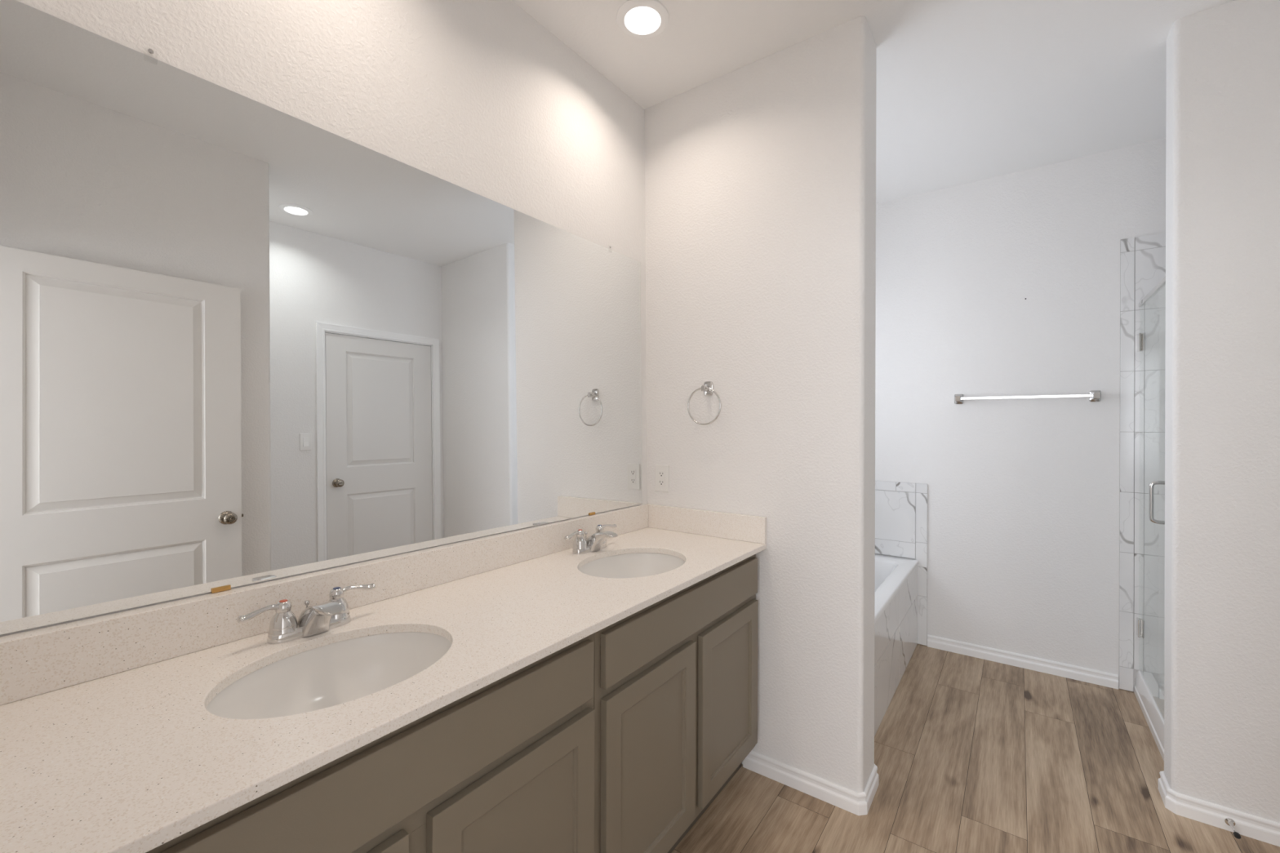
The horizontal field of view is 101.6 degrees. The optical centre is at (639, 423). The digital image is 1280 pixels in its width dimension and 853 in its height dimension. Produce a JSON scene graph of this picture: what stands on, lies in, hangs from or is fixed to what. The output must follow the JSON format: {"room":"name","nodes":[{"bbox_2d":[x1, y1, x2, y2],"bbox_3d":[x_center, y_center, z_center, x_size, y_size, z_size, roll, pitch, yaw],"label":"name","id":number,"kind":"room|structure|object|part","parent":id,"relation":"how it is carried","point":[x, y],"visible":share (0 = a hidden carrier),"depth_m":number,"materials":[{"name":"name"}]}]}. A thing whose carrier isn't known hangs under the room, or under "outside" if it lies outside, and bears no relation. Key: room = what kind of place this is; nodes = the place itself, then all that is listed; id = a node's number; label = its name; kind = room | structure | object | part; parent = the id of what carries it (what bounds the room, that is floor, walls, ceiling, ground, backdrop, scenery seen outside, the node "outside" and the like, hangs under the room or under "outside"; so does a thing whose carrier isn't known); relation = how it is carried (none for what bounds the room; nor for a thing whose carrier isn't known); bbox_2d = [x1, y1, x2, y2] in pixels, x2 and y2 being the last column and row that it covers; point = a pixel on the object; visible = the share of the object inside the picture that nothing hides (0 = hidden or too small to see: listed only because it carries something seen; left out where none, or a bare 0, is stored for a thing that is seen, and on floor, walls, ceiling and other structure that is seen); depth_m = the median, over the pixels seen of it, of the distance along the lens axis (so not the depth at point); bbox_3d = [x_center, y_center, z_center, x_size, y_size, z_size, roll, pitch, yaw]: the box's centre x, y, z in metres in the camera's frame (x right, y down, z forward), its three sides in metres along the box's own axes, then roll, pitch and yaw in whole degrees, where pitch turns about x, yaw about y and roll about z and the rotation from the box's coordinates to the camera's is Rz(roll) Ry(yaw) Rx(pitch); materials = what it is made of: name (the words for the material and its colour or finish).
{"room":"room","nodes":[
{"label":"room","id":0,"kind":"room"},
{"bbox_2d":[0,0,647,636],"bbox_3d":[-0.567,-0.037,1.599,0.154,2.743,2.180,0,0,36],"label":"wall","id":1,"kind":"structure","parent":0,"point":[480,97],"depth_m":1.52,"materials":[{"name":"white paint"}]},
{"bbox_2d":[0,0,642,635],"bbox_3d":[-0.551,-0.188,1.536,0.021,1.079,1.874,0,0,37],"label":"wall mirror","id":2,"kind":"object","parent":1,"relation":"attached to","point":[244,340],"visible":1,"depth_m":1.14,"materials":[{"name":"silver mirror"}]},
{"bbox_2d":[0,503,650,705],"bbox_3d":[-0.533,0.402,1.542,0.042,0.100,1.926,0,0,36],"label":"backsplash","id":3,"kind":"structure","parent":1,"relation":"attached to","point":[33,663],"depth_m":1.08,"materials":[{"name":"stone"}]},
{"bbox_2d":[644,16,876,792],"bbox_3d":[0.453,-0.034,2.142,0.925,2.743,0.200,0,0,36],"label":"wall partition","id":4,"kind":"structure","parent":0,"point":[760,175],"depth_m":1.94,"materials":[{"name":"white paint"}]},
{"bbox_2d":[654,464,669,492],"bbox_3d":[0.098,0.237,2.270,0.072,0.116,0.008,0,0,36],"label":"power outlet","id":5,"kind":"object","parent":4,"relation":"attached to","point":[661,473],"visible":1,"depth_m":2.27,"materials":[{"name":"white plastic"}]},
{"bbox_2d":[657,470,664,486],"bbox_3d":[0.097,0.237,2.268,0.034,0.067,0.002,0,0,36],"label":"receptacle","id":6,"kind":"object","parent":5,"relation":"attached to","point":[660,473],"depth_m":2.27,"materials":[{"name":"grey plastic"}]},
{"bbox_2d":[687,381,720,425],"bbox_3d":[0.270,-0.085,2.121,0.154,0.180,0.050,0,0,36],"label":"towel ring","id":7,"kind":"object","parent":4,"relation":"attached to","point":[708,387],"visible":1,"depth_m":2.12,"materials":[{"name":"silver metal"}]},
{"bbox_3d":[0.268,-0.144,2.118,0.018,0.024,0.042,0,0,36],"label":"post","id":8,"kind":"part","parent":7,"relation":"part of","materials":[{"name":"silver metal"}]},
{"bbox_3d":[0.282,-0.145,2.137,0.042,0.060,0.008,0,0,36],"label":"mounting plate","id":9,"kind":"part","parent":7,"relation":"part of","materials":[{"name":"silver metal"}]},
{"bbox_2d":[742,750,879,815],"bbox_3d":[0.653,1.303,1.994,0.450,0.070,0.229,0,0,36],"label":"baseboard","id":10,"kind":"structure","parent":4,"relation":"attached to","point":[855,802],"depth_m":1.88,"materials":[{"name":"white paint"}]},
{"bbox_2d":[511,0,1235,204],"bbox_3d":[1.074,-1.454,1.447,3.000,0.100,3.900,0,0,36],"label":"ceiling","id":11,"kind":"structure","parent":0,"point":[967,91],"depth_m":2.01,"materials":[{"name":"white paint"}]},
{"bbox_2d":[616,0,669,39],"bbox_3d":[0.012,-1.401,1.811,0.183,0.010,0.183,0,0,36],"label":"recessed light","id":12,"kind":"object","parent":11,"relation":"in","point":[637,19],"visible":1,"depth_m":1.80,"materials":[{"name":"white paint"}]},
{"bbox_2d":[624,6,660,32],"bbox_3d":[0.012,-1.403,1.811,0.124,0.004,0.124,0,0,-5],"label":"diffuser","id":13,"kind":"object","parent":12,"relation":"attached to","point":[637,19],"depth_m":1.81,"materials":[{"name":"white plastic"}]},
{"bbox_2d":[875,480,927,645],"bbox_3d":[0.947,0.848,2.820,0.890,0.976,1.479,0,0,36],"label":"tile surround","id":14,"kind":"object","parent":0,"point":[900,517],"visible":0.2,"depth_m":3.21,"materials":[{"name":"tile"}]},
{"bbox_3d":[1.355,0.621,3.433,0.824,0.403,0.008,0,0,36],"label":"panel","id":15,"kind":"part","parent":14,"relation":"part of","materials":[{"name":"stone"}]},
{"bbox_3d":[1.356,0.390,3.433,0.824,0.056,0.008,0,0,36],"label":"panel","id":16,"kind":"part","parent":14,"relation":"part of","materials":[{"name":"stone"}]},
{"bbox_2d":[874,554,918,736],"bbox_3d":[0.929,1.081,2.827,0.834,0.516,1.468,0,0,36],"label":"bathtub","id":17,"kind":"object","parent":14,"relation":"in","point":[891,572],"depth_m":2.65,"materials":[{"name":"white ceramic"}]},
{"bbox_3d":[1.241,1.094,2.600,0.054,0.492,1.467,0,0,36],"label":"tub apron","id":18,"kind":"part","parent":17,"relation":"part of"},
{"bbox_2d":[671,644,1279,852],"bbox_3d":[1.060,1.355,1.451,2.927,0.030,3.800,0,0,36],"label":"floor","id":19,"kind":"structure","parent":0,"point":[972,754],"depth_m":1.92,"materials":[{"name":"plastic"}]},
{"bbox_2d":[146,633,594,852],"bbox_3d":[-0.580,0.904,0.993,0.510,0.862,0.958,0,0,36],"label":"vanity cabinet","id":20,"kind":"object","parent":19,"relation":"on","point":[507,766],"visible":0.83,"depth_m":0.93,"materials":[{"name":"brown paint"}]},
{"bbox_2d":[0,503,766,852],"bbox_3d":[-0.315,0.413,1.383,0.582,0.121,1.927,0,0,36],"label":"countertop","id":21,"kind":"structure","parent":20,"relation":"on","point":[110,742],"depth_m":0.92,"materials":[{"name":"stone"}]},
{"bbox_2d":[236,583,375,644],"bbox_3d":[-0.679,0.411,1.113,0.147,0.081,0.269,0,0,36],"label":"faucet","id":22,"kind":"object","parent":21,"relation":"on","point":[284,627],"visible":1,"depth_m":1.09,"materials":[{"name":"silver metal"}]},
{"bbox_3d":[-0.771,0.384,1.060,0.021,0.020,0.077,0,0,27],"label":"lever","id":23,"kind":"part","parent":22,"relation":"part of","materials":[{"name":"silver metal"}]},
{"bbox_3d":[-0.748,0.404,1.097,0.053,0.062,0.053,0,0,36],"label":"handle","id":24,"kind":"part","parent":22,"relation":"part of","materials":[{"name":"silver metal"}]},
{"bbox_3d":[-0.734,0.412,1.152,0.011,0.044,0.011,0,0,2],"label":"lift rod","id":25,"kind":"part","parent":22,"relation":"part of","materials":[{"name":"silver metal"}]},
{"bbox_3d":[-0.675,0.414,1.109,0.137,0.072,0.057,0,0,36],"label":"spout","id":26,"kind":"part","parent":22,"relation":"part of","materials":[{"name":"silver metal"}]},
{"bbox_3d":[-0.686,0.404,1.183,0.053,0.062,0.053,0,0,36],"label":"handle","id":27,"kind":"part","parent":22,"relation":"part of","materials":[{"name":"silver metal"}]},
{"bbox_3d":[-0.657,0.384,1.216,0.021,0.020,0.077,0,0,45],"label":"lever","id":28,"kind":"part","parent":22,"relation":"part of","materials":[{"name":"silver metal"}]},
{"bbox_2d":[205,631,451,719],"bbox_3d":[-0.561,0.552,0.993,0.352,0.158,0.455,0,0,36],"label":"sink","id":29,"kind":"object","parent":21,"relation":"in","point":[339,673],"visible":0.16,"depth_m":1.11,"materials":[{"name":"white ceramic"}]},
{"bbox_2d":[564,524,617,554],"bbox_3d":[-0.139,0.413,1.855,0.147,0.081,0.269,0,0,36],"label":"faucet","id":30,"kind":"object","parent":21,"relation":"on","point":[597,541],"visible":1,"depth_m":1.83,"materials":[{"name":"silver metal"}]},
{"bbox_3d":[-0.231,0.385,1.802,0.021,0.020,0.077,0,0,27],"label":"lever","id":31,"kind":"part","parent":30,"relation":"part of","materials":[{"name":"silver metal"}]},
{"bbox_3d":[-0.208,0.405,1.840,0.053,0.062,0.053,0,0,36],"label":"handle","id":32,"kind":"part","parent":30,"relation":"part of","materials":[{"name":"silver metal"}]},
{"bbox_3d":[-0.146,0.406,1.925,0.053,0.062,0.053,0,0,36],"label":"handle","id":33,"kind":"part","parent":30,"relation":"part of","materials":[{"name":"silver metal"}]},
{"bbox_3d":[-0.135,0.416,1.852,0.137,0.072,0.057,0,0,36],"label":"spout","id":34,"kind":"part","parent":30,"relation":"part of","materials":[{"name":"silver metal"}]},
{"bbox_3d":[-0.117,0.386,1.958,0.021,0.020,0.077,0,0,45],"label":"lever","id":35,"kind":"part","parent":30,"relation":"part of","materials":[{"name":"silver metal"}]},
{"bbox_2d":[578,552,684,578],"bbox_3d":[-0.020,0.554,1.728,0.352,0.158,0.455,0,0,36],"label":"sink","id":36,"kind":"object","parent":21,"relation":"in","point":[636,565],"visible":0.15,"depth_m":1.90,"materials":[{"name":"white ceramic"}]},
{"bbox_3d":[-0.503,0.933,0.681,0.018,0.540,0.418,0,0,36],"label":"cabinet door","id":37,"kind":"part","parent":20,"relation":"part of","materials":[{"name":"brown paint"}]},
{"bbox_3d":[-0.234,0.934,1.051,0.018,0.540,0.415,0,0,36],"label":"cabinet door","id":38,"kind":"part","parent":20,"relation":"part of","materials":[{"name":"brown paint"}]},
{"bbox_2d":[593,554,757,852],"bbox_3d":[-0.020,0.905,1.763,0.510,0.862,0.943,0,0,36],"label":"vanity cabinet","id":39,"kind":"object","parent":19,"relation":"on","point":[675,703],"visible":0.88,"depth_m":1.50,"materials":[{"name":"brown paint"}]},
{"bbox_3d":[0.039,0.934,1.427,0.018,0.540,0.427,0,0,36],"label":"cabinet door","id":40,"kind":"part","parent":39,"relation":"part of","materials":[{"name":"brown paint"}]},
{"bbox_3d":[0.177,0.571,1.615,0.018,0.132,0.896,0,0,36],"label":"drawer","id":41,"kind":"part","parent":39,"relation":"part of","materials":[{"name":"brown paint"}]},
{"bbox_3d":[0.316,0.935,1.807,0.018,0.540,0.425,0,0,36],"label":"cabinet door","id":42,"kind":"part","parent":39,"relation":"part of","materials":[{"name":"brown paint"}]},
{"bbox_2d":[1119,232,1165,691],"bbox_3d":[2.542,0.204,2.024,0.902,2.275,0.892,0,0,36],"label":"shower tile surround","id":43,"kind":"object","parent":19,"relation":"on","point":[1142,259],"visible":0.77,"depth_m":2.60,"materials":[{"name":"tile"}]},
{"bbox_3d":[2.820,0.147,2.368,0.838,2.160,0.008,0,0,36],"label":"panel","id":44,"kind":"part","parent":43,"relation":"part of","materials":[{"name":"tile"}]},
{"bbox_2d":[1136,275,1165,638],"bbox_3d":[2.239,0.311,2.247,0.120,1.828,0.870,0,0,36],"label":"shower door","id":45,"kind":"structure","parent":43,"relation":"attached to","point":[1140,337],"depth_m":2.34,"materials":[{"name":"silver glass"}]},
{"bbox_3d":[2.241,-0.593,2.246,0.018,0.020,0.870,0,0,36],"label":"rail","id":46,"kind":"part","parent":45,"relation":"part of","materials":[{"name":"silver metal"}]},
{"bbox_3d":[2.130,0.318,2.097,0.120,0.176,0.015,0,0,36],"label":"handle","id":47,"kind":"part","parent":45,"relation":"part of","materials":[{"name":"silver metal"}]},
{"bbox_2d":[1133,670,1164,761],"bbox_3d":[2.557,1.286,2.011,0.837,0.117,0.871,0,0,36],"label":"shower pan","id":48,"kind":"object","parent":19,"relation":"on","point":[1149,695],"visible":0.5,"depth_m":2.35,"materials":[{"name":"white plastic"}]},
{"bbox_2d":[875,137,1165,691],"bbox_3d":[2.144,-0.029,2.941,2.920,2.743,0.120,0,0,36],"label":"wall","id":49,"kind":"structure","parent":0,"point":[1023,495],"depth_m":2.90,"materials":[{"name":"white paint"}]},
{"bbox_2d":[927,634,1118,688],"bbox_3d":[2.084,1.308,2.897,0.854,0.070,0.014,0,0,36],"label":"baseboard","id":50,"kind":"structure","parent":49,"relation":"attached to","point":[1046,666],"depth_m":2.86,"materials":[{"name":"white paint"}]},
{"bbox_2d":[954,390,1101,404],"bbox_3d":[2.096,-0.145,2.851,0.651,0.058,0.080,0,0,36],"label":"towel bar","id":51,"kind":"object","parent":49,"relation":"attached to","point":[1094,395],"visible":1,"depth_m":2.79,"materials":[{"name":"silver metal"}]},
{"bbox_3d":[1.852,-0.146,3.029,0.047,0.058,0.080,0,0,36],"label":"bar post","id":52,"kind":"part","parent":51,"relation":"part of","materials":[{"name":"silver metal"}]},
{"bbox_3d":[2.340,-0.144,2.674,0.047,0.058,0.080,0,0,36],"label":"bar post","id":53,"kind":"part","parent":51,"relation":"part of","materials":[{"name":"silver metal"}]},
{"bbox_2d":[1164,0,1279,822],"bbox_3d":[2.307,-0.028,1.561,1.032,2.743,0.134,0,0,36],"label":"wall","id":54,"kind":"structure","parent":0,"point":[1222,622],"depth_m":1.74,"materials":[{"name":"white paint"}]},
{"bbox_2d":[1157,770,1279,846],"bbox_3d":[2.238,1.308,1.608,0.900,0.070,0.163,0,0,36],"label":"baseboard","id":55,"kind":"structure","parent":54,"relation":"attached to","point":[1246,824],"depth_m":1.74,"materials":[{"name":"white paint"}]},
{"bbox_2d":[1224,817,1240,839],"bbox_3d":[1.923,1.311,1.688,0.024,0.024,0.077,0,0,36],"label":"door stop","id":56,"kind":"object","parent":54,"relation":"attached to","point":[1228,821],"visible":1,"depth_m":1.70,"materials":[{"name":"silver metal"}]},
{"bbox_3d":[1.927,1.311,1.694,0.024,0.024,0.064,0,0,36],"label":"rod","id":57,"kind":"part","parent":56,"relation":"part of","materials":[{"name":"silver metal"}]}
]}

